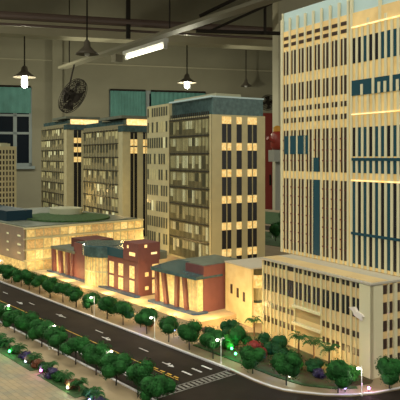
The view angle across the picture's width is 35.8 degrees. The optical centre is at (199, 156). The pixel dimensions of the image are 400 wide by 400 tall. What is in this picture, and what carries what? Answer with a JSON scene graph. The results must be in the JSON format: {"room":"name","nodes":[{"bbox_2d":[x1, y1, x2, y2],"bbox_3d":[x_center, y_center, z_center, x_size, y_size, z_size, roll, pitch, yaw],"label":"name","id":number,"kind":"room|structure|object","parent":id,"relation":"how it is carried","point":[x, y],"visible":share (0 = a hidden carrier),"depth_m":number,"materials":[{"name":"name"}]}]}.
{"room":"model making workshop","nodes":[
{"label":"model making workshop","id":0,"kind":"room"},
{"bbox_2d":[0,37,271,207],"bbox_3d":[-1.326,-0.600,11.184,15.500,4.000,0.254,0,0,-16],"label":"wall","id":1,"kind":"structure","parent":0,"point":[99,79],"depth_m":10.96,"materials":[{"name":"grey paint"}]},
{"bbox_2d":[0,87,34,168],"bbox_3d":[-3.584,-0.497,10.429,1.564,1.403,0.180,0,0,-16],"label":"window","id":2,"kind":"structure","parent":1,"relation":"in","point":[15,128],"depth_m":10.61,"materials":[{"name":"grey"}]},
{"bbox_2d":[0,85,30,112],"bbox_3d":[-3.583,-0.982,10.388,1.444,0.470,0.038,0,0,-16],"label":"window blind","id":3,"kind":"object","parent":2,"relation":"attached to","point":[13,98],"visible":0.91,"depth_m":10.51,"materials":[{"name":"teal fabric"}]},
{"bbox_2d":[0,58,51,60],"bbox_3d":[-5.652,-1.665,9.827,6.437,0.017,0.022,0,0,-16],"label":"trim","id":4,"kind":"structure","parent":1,"relation":"attached to","point":[0,58],"depth_m":10.57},
{"bbox_2d":[52,40,61,121],"bbox_3d":[-2.458,-0.600,10.673,0.169,4.000,0.120,0,0,-16],"label":"trim","id":5,"kind":"structure","parent":1,"relation":"attached to","point":[56,44],"depth_m":10.61,"materials":[{"name":"grey paint"}]},
{"bbox_2d":[109,89,205,116],"bbox_3d":[-0.753,-0.497,11.225,1.888,1.403,0.180,0,0,-16],"label":"window","id":6,"kind":"structure","parent":1,"relation":"in","point":[148,93],"depth_m":11.19,"materials":[{"name":"grey"}]},
{"bbox_2d":[110,89,145,116],"bbox_3d":[-1.280,-0.951,11.035,0.630,0.514,0.036,0,0,-16],"label":"window blind","id":7,"kind":"object","parent":6,"relation":"attached to","point":[132,102],"visible":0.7,"depth_m":11.03,"materials":[{"name":"teal fabric"}]},
{"bbox_2d":[151,90,205,105],"bbox_3d":[-0.390,-0.957,11.286,1.018,0.501,0.036,0,0,-16],"label":"window blind","id":8,"kind":"object","parent":6,"relation":"attached to","point":[158,97],"visible":0.4,"depth_m":11.23,"materials":[{"name":"teal fabric"}]},
{"bbox_2d":[62,62,271,71],"bbox_3d":[1.890,-1.635,11.947,8.894,0.019,0.026,0,0,-16],"label":"trim","id":9,"kind":"structure","parent":1,"relation":"attached to","point":[62,62],"depth_m":11.26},
{"bbox_2d":[0,0,271,26],"bbox_3d":[-0.981,-2.278,9.956,15.500,0.644,0.301,0,0,-16],"label":"ceiling beam","id":10,"kind":"structure","parent":0,"point":[180,10],"depth_m":9.83,"materials":[{"name":"metal"}]},
{"bbox_2d":[75,0,98,56],"bbox_3d":[-1.279,-1.569,7.016,0.266,0.867,0.266,0,0,-16],"label":"pendant lamp","id":11,"kind":"object","parent":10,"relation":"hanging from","point":[86,50],"visible":1,"depth_m":7.00,"materials":[{"name":"black metal"}]},
{"bbox_2d":[241,79,250,87],"bbox_3d":[0.834,-1.599,11.245,0.200,0.683,0.200,0,0,-16],"label":"pendant lamp","id":12,"kind":"object","parent":10,"relation":"hanging from","point":[245,84],"visible":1,"depth_m":11.22,"materials":[{"name":"black metal"}]},
{"bbox_2d":[0,19,271,50],"bbox_3d":[-0.737,-1.774,9.090,15.500,0.196,0.300,0,0,-16],"label":"ceiling beam","id":13,"kind":"structure","parent":0,"point":[5,31],"depth_m":8.85,"materials":[{"name":"metal"}]},
{"bbox_2d":[13,36,35,87],"bbox_3d":[-2.438,-1.340,8.612,0.320,0.764,0.320,0,0,-16],"label":"pendant lamp","id":14,"kind":"object","parent":13,"relation":"hanging from","point":[24,74],"visible":0.98,"depth_m":8.58,"materials":[{"name":"black metal"}]},
{"bbox_2d":[178,45,195,88],"bbox_3d":[-0.195,-1.353,9.294,0.285,0.652,0.285,0,0,-16],"label":"pendant lamp","id":15,"kind":"object","parent":13,"relation":"hanging from","point":[186,80],"visible":1,"depth_m":9.28,"materials":[{"name":"black metal"}]},
{"bbox_2d":[196,0,279,34],"bbox_3d":[0.436,-1.637,6.960,1.016,0.482,0.450,0,0,5],"label":"roof truss","id":16,"kind":"object","parent":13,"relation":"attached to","point":[213,30],"visible":0.66,"depth_m":7.05,"materials":[{"name":"black metal"}]},
{"bbox_2d":[272,0,324,209],"bbox_3d":[1.294,-0.600,8.050,0.674,4.000,0.200,0,0,-16],"label":"pillar","id":17,"kind":"structure","parent":0,"point":[279,8],"depth_m":7.95,"materials":[{"name":"paint"}]},
{"bbox_3d":[0.569,-2.650,4.445,15.500,0.100,14.250,0,0,-16],"label":"ceiling","id":18,"kind":"structure","parent":0,"visible":0},
{"bbox_2d":[0,0,271,39],"bbox_3d":[-0.375,-2.029,7.803,15.100,1.142,0.130,0,0,-16],"label":"ceiling pipe","id":19,"kind":"object","parent":18,"relation":"hanging from","point":[128,22],"visible":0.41,"depth_m":7.59,"materials":[{"name":"brown"}]},
{"bbox_2d":[58,0,281,68],"bbox_3d":[-0.489,-1.958,6.999,0.130,1.284,5.559,0,0,-35],"label":"cable tray","id":20,"kind":"object","parent":18,"relation":"hanging from","point":[254,4],"visible":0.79,"depth_m":6.64,"materials":[{"name":"grey"}]},
{"bbox_2d":[58,64,86,112],"bbox_3d":[-1.811,-0.979,8.840,0.326,0.708,0.547,0,0,25],"label":"ceiling fan","id":21,"kind":"object","parent":20,"relation":"hanging from","point":[70,95],"visible":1,"depth_m":8.80,"materials":[{"name":"black metal"}]},
{"bbox_2d":[111,54,122,62],"bbox_3d":[-1.146,-1.357,8.559,0.120,0.100,0.100,0,0,-44],"label":"junction box","id":22,"kind":"object","parent":20,"relation":"attached to","point":[115,58],"visible":1,"depth_m":8.53,"materials":[{"name":"grey"}]},
{"bbox_2d":[123,38,168,59],"bbox_3d":[-0.704,-1.404,7.849,0.070,0.227,1.153,0,0,-32],"label":"lamp","id":23,"kind":"object","parent":20,"relation":"hanging from","point":[162,43],"visible":0.8,"depth_m":7.75,"materials":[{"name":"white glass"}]},
{"bbox_2d":[163,38,166,48],"bbox_3d":[-0.414,-1.350,7.383,0.044,0.120,0.044,0,0,-16],"label":"socket","id":24,"kind":"object","parent":23,"relation":"attached to","point":[164,39],"depth_m":7.36,"materials":[{"name":"plastic"}]},
{"bbox_3d":[0.569,1.425,4.445,15.500,0.050,14.250,0,0,-16],"label":"floor","id":25,"kind":"structure","parent":0,"visible":0},
{"bbox_2d":[263,113,271,209],"bbox_3d":[0.968,0.389,9.003,0.427,2.023,0.490,0,0,-16],"label":"tall cabinet","id":26,"kind":"object","parent":25,"relation":"on","point":[268,116],"visible":0.21,"depth_m":8.77,"materials":[{"name":"red"}]},
{"bbox_2d":[263,95,271,110],"bbox_3d":[0.992,-0.791,9.037,0.242,0.239,0.117,0,0,9],"label":"fan","id":27,"kind":"object","parent":26,"relation":"on","point":[268,102],"visible":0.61,"depth_m":9.01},
{"bbox_2d":[266,126,279,209],"bbox_3d":[0.947,0.513,7.434,0.315,1.774,0.315,0,0,17],"label":"machine","id":28,"kind":"object","parent":25,"relation":"on","point":[273,155],"visible":0.49,"depth_m":7.39,"materials":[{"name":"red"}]},
{"bbox_3d":[-0.069,0.950,3.578,4.080,0.900,5.850,0,0,-40],"label":"display table","id":29,"kind":"object","parent":25,"relation":"on","visible":0},
{"bbox_2d":[0,323,150,399],"bbox_3d":[-1.780,0.499,2.853,0.530,0.003,4.745,0,0,-40],"label":"pavement","id":30,"kind":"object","parent":29,"relation":"on","point":[112,392],"depth_m":1.45,"materials":[{"name":"concrete"}]},
{"bbox_2d":[0,302,11,316],"bbox_3d":[-0.591,0.462,1.833,0.075,0.072,0.067,0,0,23],"label":"street tree","id":31,"kind":"object","parent":30,"relation":"on","point":[2,307],"visible":0.72,"depth_m":1.82,"materials":[{"name":"green plant"}]},
{"bbox_2d":[0,344,20,354],"bbox_3d":[-0.543,0.496,1.650,0.048,0.003,0.220,0,0,-40],"label":"grass strip","id":32,"kind":"object","parent":30,"relation":"on","point":[3,350],"visible":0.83,"depth_m":1.59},
{"bbox_2d":[1,337,15,348],"bbox_3d":[-0.496,0.482,1.605,0.040,0.028,0.040,0,0,41],"label":"clump","id":33,"kind":"object","parent":32,"relation":"on","point":[10,340],"visible":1,"depth_m":1.60,"materials":[{"name":"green plant"}]},
{"bbox_2d":[0,307,25,332],"bbox_3d":[-0.526,0.462,1.754,0.074,0.072,0.073,0,0,-4],"label":"street tree","id":34,"kind":"object","parent":30,"relation":"on","point":[7,316],"visible":0.72,"depth_m":1.73,"materials":[{"name":"green plant"}]},
{"bbox_2d":[4,351,38,370],"bbox_3d":[-0.423,0.496,1.509,0.048,0.003,0.150,0,0,-40],"label":"grass strip","id":35,"kind":"object","parent":30,"relation":"on","point":[14,357],"visible":0.57,"depth_m":1.50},
{"bbox_2d":[12,343,27,353],"bbox_3d":[-0.452,0.482,1.554,0.040,0.028,0.040,0,0,10],"label":"clump","id":36,"kind":"object","parent":35,"relation":"on","point":[18,347],"visible":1,"depth_m":1.55,"materials":[{"name":"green plant"}]},
{"bbox_2d":[18,351,31,359],"bbox_3d":[-0.425,0.484,1.514,0.034,0.023,0.033,0,0,-40],"label":"flowering shrub","id":37,"kind":"object","parent":35,"relation":"on","point":[22,355],"visible":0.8,"depth_m":1.51,"materials":[{"name":"purple plant"}]},
{"bbox_2d":[26,351,42,362],"bbox_3d":[-0.395,0.482,1.480,0.040,0.028,0.040,0,0,0],"label":"clump","id":38,"kind":"object","parent":35,"relation":"on","point":[33,357],"visible":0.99,"depth_m":1.48,"materials":[{"name":"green plant"}]},
{"bbox_2d":[30,359,43,367],"bbox_3d":[-0.383,0.485,1.459,0.035,0.024,0.030,0,0,6],"label":"flowering shrub","id":39,"kind":"object","parent":35,"relation":"on","point":[35,363],"visible":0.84,"depth_m":1.45,"materials":[{"name":"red plant"}]},
{"bbox_2d":[11,310,39,338],"bbox_3d":[-0.476,0.459,1.696,0.064,0.079,0.078,0,0,37],"label":"street tree","id":40,"kind":"object","parent":30,"relation":"on","point":[21,322],"visible":0.79,"depth_m":1.68,"materials":[{"name":"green plant"}]},
{"bbox_2d":[0,353,79,399],"bbox_3d":[-1.831,0.497,2.823,0.410,0.001,4.725,0,0,-40],"label":"paving","id":41,"kind":"structure","parent":30,"relation":"on","point":[17,382],"depth_m":1.34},
{"bbox_2d":[26,317,55,346],"bbox_3d":[-0.417,0.458,1.620,0.080,0.080,0.073,0,0,29],"label":"street tree","id":42,"kind":"object","parent":30,"relation":"on","point":[35,331],"visible":0.78,"depth_m":1.60,"materials":[{"name":"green plant"}]},
{"bbox_2d":[37,361,47,371],"bbox_3d":[-0.362,0.485,1.433,0.028,0.025,0.029,0,0,-40],"label":"shrub","id":43,"kind":"object","parent":30,"relation":"on","point":[42,363],"visible":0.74,"depth_m":1.43,"materials":[{"name":"green plant"}]},
{"bbox_2d":[42,325,69,355],"bbox_3d":[-0.360,0.461,1.550,0.067,0.074,0.075,0,0,36],"label":"street tree","id":44,"kind":"object","parent":30,"relation":"on","point":[55,336],"visible":0.98,"depth_m":1.54,"materials":[{"name":"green plant"}]},
{"bbox_2d":[37,372,86,397],"bbox_3d":[-0.296,0.496,1.358,0.048,0.003,0.175,0,0,-40],"label":"grass strip","id":45,"kind":"object","parent":30,"relation":"on","point":[74,392],"visible":0.5,"depth_m":1.33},
{"bbox_2d":[41,361,58,371],"bbox_3d":[-0.344,0.482,1.419,0.040,0.029,0.041,0,0,-18],"label":"clump","id":46,"kind":"object","parent":45,"relation":"on","point":[53,363],"visible":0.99,"depth_m":1.41,"materials":[{"name":"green plant"}]},
{"bbox_2d":[44,367,58,378],"bbox_3d":[-0.333,0.484,1.389,0.032,0.024,0.033,0,0,-13],"label":"flowering shrub","id":47,"kind":"object","parent":45,"relation":"on","point":[50,370],"visible":0.84,"depth_m":1.38,"materials":[{"name":"purple plant"}]},
{"bbox_2d":[51,371,64,381],"bbox_3d":[-0.312,0.485,1.370,0.031,0.026,0.031,0,0,-40],"label":"shrub","id":48,"kind":"object","parent":45,"relation":"on","point":[53,375],"visible":0.66,"depth_m":1.36,"materials":[{"name":"green plant"}]},
{"bbox_2d":[56,369,74,381],"bbox_3d":[-0.294,0.482,1.356,0.041,0.028,0.040,0,0,-36],"label":"clump","id":49,"kind":"object","parent":45,"relation":"on","point":[62,374],"visible":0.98,"depth_m":1.35,"materials":[{"name":"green plant"}]},
{"bbox_2d":[65,379,78,389],"bbox_3d":[-0.272,0.485,1.325,0.030,0.023,0.029,0,0,-40],"label":"shrub","id":50,"kind":"object","parent":45,"relation":"on","point":[69,381],"visible":0.68,"depth_m":1.32,"materials":[{"name":"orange plant"}]},
{"bbox_2d":[69,377,88,391],"bbox_3d":[-0.255,0.482,1.310,0.040,0.028,0.040,0,0,-33],"label":"clump","id":51,"kind":"object","parent":45,"relation":"on","point":[82,380],"visible":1,"depth_m":1.31,"materials":[{"name":"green plant"}]},
{"bbox_2d":[59,335,93,364],"bbox_3d":[-0.296,0.462,1.484,0.066,0.072,0.076,0,0,40],"label":"street tree","id":52,"kind":"object","parent":30,"relation":"on","point":[73,344],"visible":0.77,"depth_m":1.47,"materials":[{"name":"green plant"}]},
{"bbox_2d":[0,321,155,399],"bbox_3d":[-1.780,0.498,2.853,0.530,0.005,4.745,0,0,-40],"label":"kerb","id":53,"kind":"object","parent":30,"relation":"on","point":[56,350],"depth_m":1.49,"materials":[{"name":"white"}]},
{"bbox_2d":[79,340,112,374],"bbox_3d":[-0.237,0.457,1.416,0.078,0.083,0.064,0,0,-13],"label":"street tree","id":54,"kind":"object","parent":30,"relation":"on","point":[92,353],"visible":0.86,"depth_m":1.40,"materials":[{"name":"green plant"}]},
{"bbox_2d":[98,350,133,385],"bbox_3d":[-0.183,0.459,1.346,0.080,0.077,0.073,0,0,5],"label":"street tree","id":55,"kind":"object","parent":30,"relation":"on","point":[113,365],"visible":0.94,"depth_m":1.33,"materials":[{"name":"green plant"}]},
{"bbox_2d":[123,357,155,396],"bbox_3d":[-0.126,0.459,1.291,0.067,0.078,0.075,0,0,4],"label":"street tree","id":56,"kind":"object","parent":30,"relation":"on","point":[135,372],"visible":0.84,"depth_m":1.27,"materials":[{"name":"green plant"}]},
{"bbox_2d":[137,372,177,399],"bbox_3d":[-0.085,0.461,1.220,0.074,0.074,0.073,0,0,22],"label":"street tree","id":57,"kind":"object","parent":30,"relation":"on","point":[158,385],"visible":1,"depth_m":1.21,"materials":[{"name":"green plant"}]},
{"bbox_3d":[-0.184,0.496,1.226,0.048,0.003,0.130,0,0,-40],"label":"grass strip","id":58,"kind":"object","parent":30,"relation":"on","visible":0},
{"bbox_2d":[81,387,94,399],"bbox_3d":[-0.227,0.484,1.270,0.032,0.026,0.029,0,0,-40],"label":"shrub","id":59,"kind":"object","parent":58,"relation":"on","point":[85,391],"visible":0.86,"depth_m":1.26,"materials":[{"name":"green plant"}]},
{"bbox_2d":[85,386,104,398],"bbox_3d":[-0.211,0.482,1.256,0.041,0.028,0.039,0,0,39],"label":"clump","id":60,"kind":"object","parent":58,"relation":"on","point":[96,392],"visible":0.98,"depth_m":1.25,"materials":[{"name":"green plant"}]},
{"bbox_2d":[0,282,399,399],"bbox_3d":[-0.069,0.500,3.578,4.080,0.001,5.850,0,0,-40],"label":"road","id":61,"kind":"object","parent":29,"relation":"on","point":[197,379],"visible":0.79,"depth_m":1.51,"materials":[{"name":"asphalt"}]},
{"bbox_2d":[0,281,231,369],"bbox_3d":[-1.427,0.498,3.221,0.006,0.005,4.640,0,0,-40],"label":"kerb","id":62,"kind":"object","parent":61,"relation":"on","point":[84,313],"visible":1,"depth_m":1.76,"materials":[{"name":"white"}]},
{"bbox_2d":[230,369,399,395],"bbox_3d":[1.538,0.498,2.252,3.330,0.005,0.309,0,0,-34],"label":"kerb","id":63,"kind":"object","parent":61,"relation":"on","point":[249,377],"visible":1,"depth_m":1.31,"materials":[{"name":"white"}]},
{"bbox_2d":[357,366,362,395],"bbox_3d":[0.332,0.466,1.288,0.018,0.062,0.007,0,0,-40],"label":"street lamp","id":64,"kind":"object","parent":61,"relation":"on","point":[358,368],"visible":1,"depth_m":1.29,"materials":[{"name":"white metal"}]},
{"bbox_2d":[0,207,399,396],"bbox_3d":[-0.049,0.499,4.145,3.318,0.003,5.010,0,0,-40],"label":"pavement","id":65,"kind":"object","parent":29,"relation":"on","point":[174,340],"visible":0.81,"depth_m":1.70,"materials":[{"name":"concrete"}]},
{"bbox_2d":[0,143,15,206],"bbox_3d":[-1.544,0.194,4.846,0.142,0.606,0.302,0,0,-30],"label":"grid tower","id":66,"kind":"object","parent":65,"relation":"on","point":[7,152],"visible":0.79,"depth_m":4.72,"materials":[{"name":"beige"}]},
{"bbox_2d":[2,263,18,282],"bbox_3d":[-0.745,0.460,2.443,0.076,0.077,0.062,0,0,11],"label":"street tree","id":67,"kind":"object","parent":65,"relation":"on","point":[8,270],"visible":0.78,"depth_m":2.43,"materials":[{"name":"green plant"}]},
{"bbox_2d":[11,267,29,286],"bbox_3d":[-0.685,0.461,2.371,0.078,0.075,0.071,0,0,-2],"label":"street tree","id":68,"kind":"object","parent":65,"relation":"on","point":[16,273],"visible":0.55,"depth_m":2.36,"materials":[{"name":"green plant"}]},
{"bbox_2d":[19,271,38,289],"bbox_3d":[-0.636,0.460,2.317,0.073,0.076,0.066,0,0,29],"label":"street tree","id":69,"kind":"object","parent":65,"relation":"on","point":[27,277],"visible":0.91,"depth_m":2.30,"materials":[{"name":"green plant"}]},
{"bbox_2d":[30,273,48,293],"bbox_3d":[-0.583,0.461,2.256,0.072,0.074,0.071,0,0,-15],"label":"street tree","id":70,"kind":"object","parent":65,"relation":"on","point":[38,280],"visible":0.8,"depth_m":2.24,"materials":[{"name":"green plant"}]},
{"bbox_2d":[41,276,58,297],"bbox_3d":[-0.531,0.459,2.191,0.062,0.077,0.076,0,0,0],"label":"street tree","id":71,"kind":"object","parent":65,"relation":"on","point":[47,285],"visible":0.91,"depth_m":2.17,"materials":[{"name":"green plant"}]},
{"bbox_2d":[52,281,71,297],"bbox_3d":[-0.465,0.461,2.122,0.078,0.074,0.071,0,0,33],"label":"street tree","id":72,"kind":"object","parent":65,"relation":"on","point":[59,288],"visible":0.7,"depth_m":2.10,"materials":[{"name":"green plant"}]},
{"bbox_2d":[41,116,101,210],"bbox_3d":[-1.006,0.100,4.868,0.312,0.794,0.652,0,0,-30],"label":"slab tower","id":73,"kind":"object","parent":65,"relation":"on","point":[61,140],"visible":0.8,"depth_m":4.61,"materials":[{"name":"yellow"}]},
{"bbox_2d":[0,205,143,270],"bbox_3d":[-0.825,0.376,3.231,0.626,0.242,0.957,0,0,-40],"label":"building","id":74,"kind":"structure","parent":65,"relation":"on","point":[27,235],"depth_m":2.85,"materials":[{"name":"beige"}]},
{"bbox_2d":[64,286,84,306],"bbox_3d":[-0.413,0.462,2.045,0.066,0.071,0.073,0,0,28],"label":"street tree","id":75,"kind":"object","parent":65,"relation":"on","point":[74,293],"visible":1,"depth_m":2.03,"materials":[{"name":"green plant"}]},
{"bbox_2d":[80,291,100,311],"bbox_3d":[-0.344,0.462,1.970,0.072,0.073,0.071,0,0,-15],"label":"street tree","id":76,"kind":"object","parent":65,"relation":"on","point":[87,301],"visible":0.91,"depth_m":1.95,"materials":[{"name":"green plant"}]},
{"bbox_2d":[97,294,117,318],"bbox_3d":[-0.284,0.459,1.904,0.076,0.079,0.062,0,0,27],"label":"street tree","id":77,"kind":"object","parent":65,"relation":"on","point":[105,303],"visible":0.86,"depth_m":1.89,"materials":[{"name":"green plant"}]},
{"bbox_2d":[83,115,146,238],"bbox_3d":[-0.495,0.126,4.000,0.312,0.742,0.677,0,0,-30],"label":"slab tower","id":78,"kind":"object","parent":65,"relation":"on","point":[115,150],"visible":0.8,"depth_m":3.73,"materials":[{"name":"yellow"}]},
{"bbox_2d":[111,298,135,324],"bbox_3d":[-0.224,0.460,1.836,0.071,0.076,0.078,0,0,-23],"label":"street tree","id":79,"kind":"object","parent":65,"relation":"on","point":[123,308],"visible":0.99,"depth_m":1.82,"materials":[{"name":"green plant"}]},
{"bbox_2d":[32,269,235,326],"bbox_3d":[-0.246,0.486,2.268,0.285,0.023,1.060,0,0,-40],"label":"terrace","id":80,"kind":"object","parent":65,"relation":"on","point":[214,318],"visible":0.14,"depth_m":1.98,"materials":[{"name":"stone"}]},
{"bbox_2d":[47,235,166,297],"bbox_3d":[-0.357,0.385,2.389,0.236,0.181,0.652,0,0,-40],"label":"building","id":81,"kind":"structure","parent":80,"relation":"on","point":[118,266],"depth_m":2.24,"materials":[{"name":"red"}]},
{"bbox_2d":[148,255,236,314],"bbox_3d":[0.014,0.404,2.034,0.282,0.144,0.242,0,0,-40],"label":"building","id":82,"kind":"structure","parent":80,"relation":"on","point":[195,285],"depth_m":1.93,"materials":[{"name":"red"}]},
{"bbox_2d":[133,306,158,333],"bbox_3d":[-0.153,0.461,1.747,0.073,0.075,0.066,0,0,34],"label":"street tree","id":83,"kind":"object","parent":65,"relation":"on","point":[143,317],"visible":0.97,"depth_m":1.73,"materials":[{"name":"green plant"}]},
{"bbox_2d":[157,314,179,341],"bbox_3d":[-0.081,0.461,1.666,0.065,0.074,0.074,0,0,-24],"label":"street tree","id":84,"kind":"object","parent":65,"relation":"on","point":[168,324],"visible":1,"depth_m":1.65,"materials":[{"name":"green plant"}]},
{"bbox_2d":[175,319,202,349],"bbox_3d":[-0.028,0.457,1.599,0.062,0.081,0.076,0,0,41],"label":"street tree","id":85,"kind":"object","parent":65,"relation":"on","point":[189,331],"visible":1,"depth_m":1.58,"materials":[{"name":"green plant"}]},
{"bbox_2d":[147,93,264,258],"bbox_3d":[0.008,0.125,3.152,0.310,0.832,0.667,0,0,-31],"label":"slab tower","id":86,"kind":"object","parent":65,"relation":"on","point":[206,153],"visible":0.96,"depth_m":2.91,"materials":[{"name":"beige"}]},
{"bbox_2d":[196,328,225,358],"bbox_3d":[0.031,0.460,1.532,0.078,0.076,0.071,0,0,-33],"label":"street tree","id":87,"kind":"object","parent":65,"relation":"on","point":[208,339],"visible":0.97,"depth_m":1.51,"materials":[{"name":"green plant"}]},
{"bbox_2d":[238,344,268,373],"bbox_3d":[0.121,0.463,1.422,0.071,0.071,0.058,0,0,-33],"label":"street tree","id":88,"kind":"object","parent":65,"relation":"on","point":[249,355],"visible":1,"depth_m":1.41,"materials":[{"name":"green plant"}]},
{"bbox_2d":[224,254,287,327],"bbox_3d":[0.226,0.410,1.922,0.253,0.174,0.165,0,0,-31],"label":"block","id":89,"kind":"object","parent":65,"relation":"on","point":[239,273],"visible":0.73,"depth_m":1.86,"materials":[{"name":"beige"}]},
{"bbox_2d":[254,269,261,322],"bbox_3d":[0.173,0.415,1.871,0.034,0.163,0.034,0,0,-40],"label":"glass cylinder","id":90,"kind":"object","parent":65,"relation":"on","point":[257,272],"visible":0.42,"depth_m":1.86,"materials":[{"name":"beige"}]},
{"bbox_2d":[265,231,279,246],"bbox_3d":[0.631,0.496,3.549,0.450,0.003,2.600,0,0,-40],"label":"grass strip","id":91,"kind":"object","parent":65,"relation":"on","point":[269,240],"depth_m":3.68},
{"bbox_2d":[268,222,279,240],"bbox_3d":[0.444,0.441,3.651,0.112,0.115,0.113,0,0,45],"label":"street tree","id":92,"kind":"object","parent":91,"relation":"on","point":[274,228],"visible":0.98,"depth_m":3.61,"materials":[{"name":"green plant"}]},
{"bbox_2d":[265,211,279,223],"bbox_3d":[1.162,0.496,4.391,0.750,0.003,3.200,0,0,-40],"label":"grass strip","id":93,"kind":"object","parent":65,"relation":"on","point":[270,217],"depth_m":5.07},
{"bbox_2d":[193,344,357,388],"bbox_3d":[0.142,0.496,1.462,0.470,0.003,0.070,0,0,41],"label":"grass edge","id":94,"kind":"structure","parent":65,"relation":"on","point":[195,345],"depth_m":1.40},
{"bbox_2d":[197,332,372,385],"bbox_3d":[0.200,0.497,1.542,0.211,0.002,0.505,0,0,-40],"label":"planting bed","id":95,"kind":"object","parent":65,"relation":"on","point":[305,377],"visible":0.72,"depth_m":1.45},
{"bbox_2d":[204,325,214,332],"bbox_3d":[0.032,0.471,1.647,0.053,0.052,0.054,0,0,-40],"label":"shrub","id":96,"kind":"object","parent":95,"relation":"on","point":[209,328],"visible":0.15,"depth_m":1.63,"materials":[{"name":"green plant"}]},
{"bbox_2d":[220,334,235,350],"bbox_3d":[0.071,0.478,1.601,0.043,0.040,0.056,0,0,-40],"label":"shrub","id":97,"kind":"object","parent":95,"relation":"on","point":[228,343],"visible":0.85,"depth_m":1.59,"materials":[{"name":"green plant"}]},
{"bbox_2d":[218,318,239,330],"bbox_3d":[0.083,0.465,1.687,0.065,0.056,0.052,0,0,-9],"label":"shrub","id":98,"kind":"object","parent":95,"relation":"on","point":[229,323],"visible":0.46,"depth_m":1.68,"materials":[{"name":"green plant"}]},
{"bbox_2d":[229,325,252,347],"bbox_3d":[0.104,0.465,1.608,0.070,0.064,0.054,0,0,-40],"label":"shrub","id":99,"kind":"object","parent":95,"relation":"on","point":[237,334],"visible":0.94,"depth_m":1.60,"materials":[{"name":"green plant"}]},
{"bbox_2d":[244,316,262,335],"bbox_3d":[0.149,0.468,1.719,0.055,0.058,0.054,0,0,-42],"label":"palm tree","id":100,"kind":"object","parent":95,"relation":"on","point":[251,320],"visible":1,"depth_m":1.72,"materials":[{"name":"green plant"}]},
{"bbox_2d":[246,338,266,357],"bbox_3d":[0.138,0.470,1.512,0.058,0.058,0.054,0,0,-40],"label":"shrub","id":101,"kind":"object","parent":95,"relation":"on","point":[252,343],"visible":0.31,"depth_m":1.50,"materials":[{"name":"red plant"}]},
{"bbox_2d":[253,331,271,346],"bbox_3d":[0.160,0.470,1.583,0.053,0.053,0.053,0,0,-40],"label":"shrub","id":102,"kind":"object","parent":95,"relation":"on","point":[264,337],"visible":0.49,"depth_m":1.57,"materials":[{"name":"green plant"}]},
{"bbox_2d":[262,334,289,354],"bbox_3d":[0.190,0.465,1.523,0.059,0.065,0.064,0,0,-40],"label":"shrub","id":103,"kind":"object","parent":95,"relation":"on","point":[279,341],"visible":0.74,"depth_m":1.51,"materials":[{"name":"green plant"}]},
{"bbox_2d":[274,347,293,354],"bbox_3d":[0.206,0.475,1.476,0.052,0.044,0.051,0,0,-40],"label":"shrub","id":104,"kind":"object","parent":95,"relation":"on","point":[282,350],"visible":0.2,"depth_m":1.47,"materials":[{"name":"green plant"}]},
{"bbox_2d":[288,330,309,353],"bbox_3d":[0.242,0.462,1.516,0.055,0.070,0.054,0,0,30],"label":"palm tree","id":105,"kind":"object","parent":95,"relation":"on","point":[297,336],"visible":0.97,"depth_m":1.51,"materials":[{"name":"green plant"}]},
{"bbox_2d":[302,336,324,357],"bbox_3d":[0.272,0.464,1.482,0.054,0.066,0.053,0,0,42],"label":"palm tree","id":106,"kind":"object","parent":95,"relation":"on","point":[317,340],"visible":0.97,"depth_m":1.48,"materials":[{"name":"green plant"}]},
{"bbox_2d":[303,357,324,373],"bbox_3d":[0.262,0.480,1.430,0.052,0.033,0.044,0,0,-40],"label":"shrub","id":107,"kind":"object","parent":95,"relation":"on","point":[312,363],"visible":0.94,"depth_m":1.42,"materials":[{"name":"green plant"}]},
{"bbox_2d":[311,368,325,378],"bbox_3d":[0.267,0.485,1.391,0.030,0.023,0.032,0,0,-40],"label":"shrub","id":108,"kind":"object","parent":95,"relation":"on","point":[317,373],"visible":0.98,"depth_m":1.39,"materials":[{"name":"purple plant"}]},
{"bbox_2d":[317,342,339,363],"bbox_3d":[0.300,0.466,1.440,0.054,0.064,0.054,0,0,38],"label":"palm tree","id":109,"kind":"object","parent":95,"relation":"on","point":[328,349],"visible":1,"depth_m":1.44,"materials":[{"name":"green plant"}]},
{"bbox_2d":[348,364,362,380],"bbox_3d":[0.330,0.475,1.366,0.057,0.039,0.053,0,0,-16],"label":"shrub","id":110,"kind":"object","parent":95,"relation":"on","point":[356,373],"visible":0.37,"depth_m":1.35,"materials":[{"name":"green plant"}]},
{"bbox_2d":[268,349,302,385],"bbox_3d":[0.188,0.457,1.351,0.078,0.082,0.064,0,0,-11],"label":"street tree","id":111,"kind":"object","parent":65,"relation":"on","point":[288,364],"visible":1,"depth_m":1.33,"materials":[{"name":"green plant"}]},
{"bbox_2d":[259,254,399,378],"bbox_3d":[0.500,0.389,1.696,0.528,0.216,0.422,0,0,-30],"label":"building","id":112,"kind":"structure","parent":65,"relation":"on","point":[312,297],"depth_m":1.50,"materials":[{"name":"beige"}]},
{"bbox_2d":[280,0,399,276],"bbox_3d":[0.531,-0.073,1.746,0.406,0.708,0.465,0,0,-30],"label":"office tower","id":113,"kind":"object","parent":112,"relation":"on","point":[340,59],"visible":1,"depth_m":1.63,"materials":[{"name":"beige"}]},
{"bbox_2d":[349,307,364,320],"bbox_3d":[0.358,0.357,1.418,0.007,0.026,0.048,0,0,-30],"label":"wall ornament","id":114,"kind":"object","parent":112,"relation":"attached to","point":[356,313],"visible":1,"depth_m":1.41,"materials":[{"name":"white plastic"}]},
{"bbox_2d":[323,357,355,392],"bbox_3d":[0.292,0.459,1.306,0.062,0.078,0.076,0,0,-5],"label":"street tree","id":115,"kind":"object","parent":65,"relation":"on","point":[338,370],"visible":1,"depth_m":1.28,"materials":[{"name":"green plant"}]},
{"bbox_2d":[375,355,399,388],"bbox_3d":[0.406,0.460,1.325,0.060,0.076,0.073,0,0,36],"label":"street tree","id":116,"kind":"object","parent":65,"relation":"on","point":[389,368],"visible":1,"depth_m":1.30,"materials":[{"name":"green plant"}]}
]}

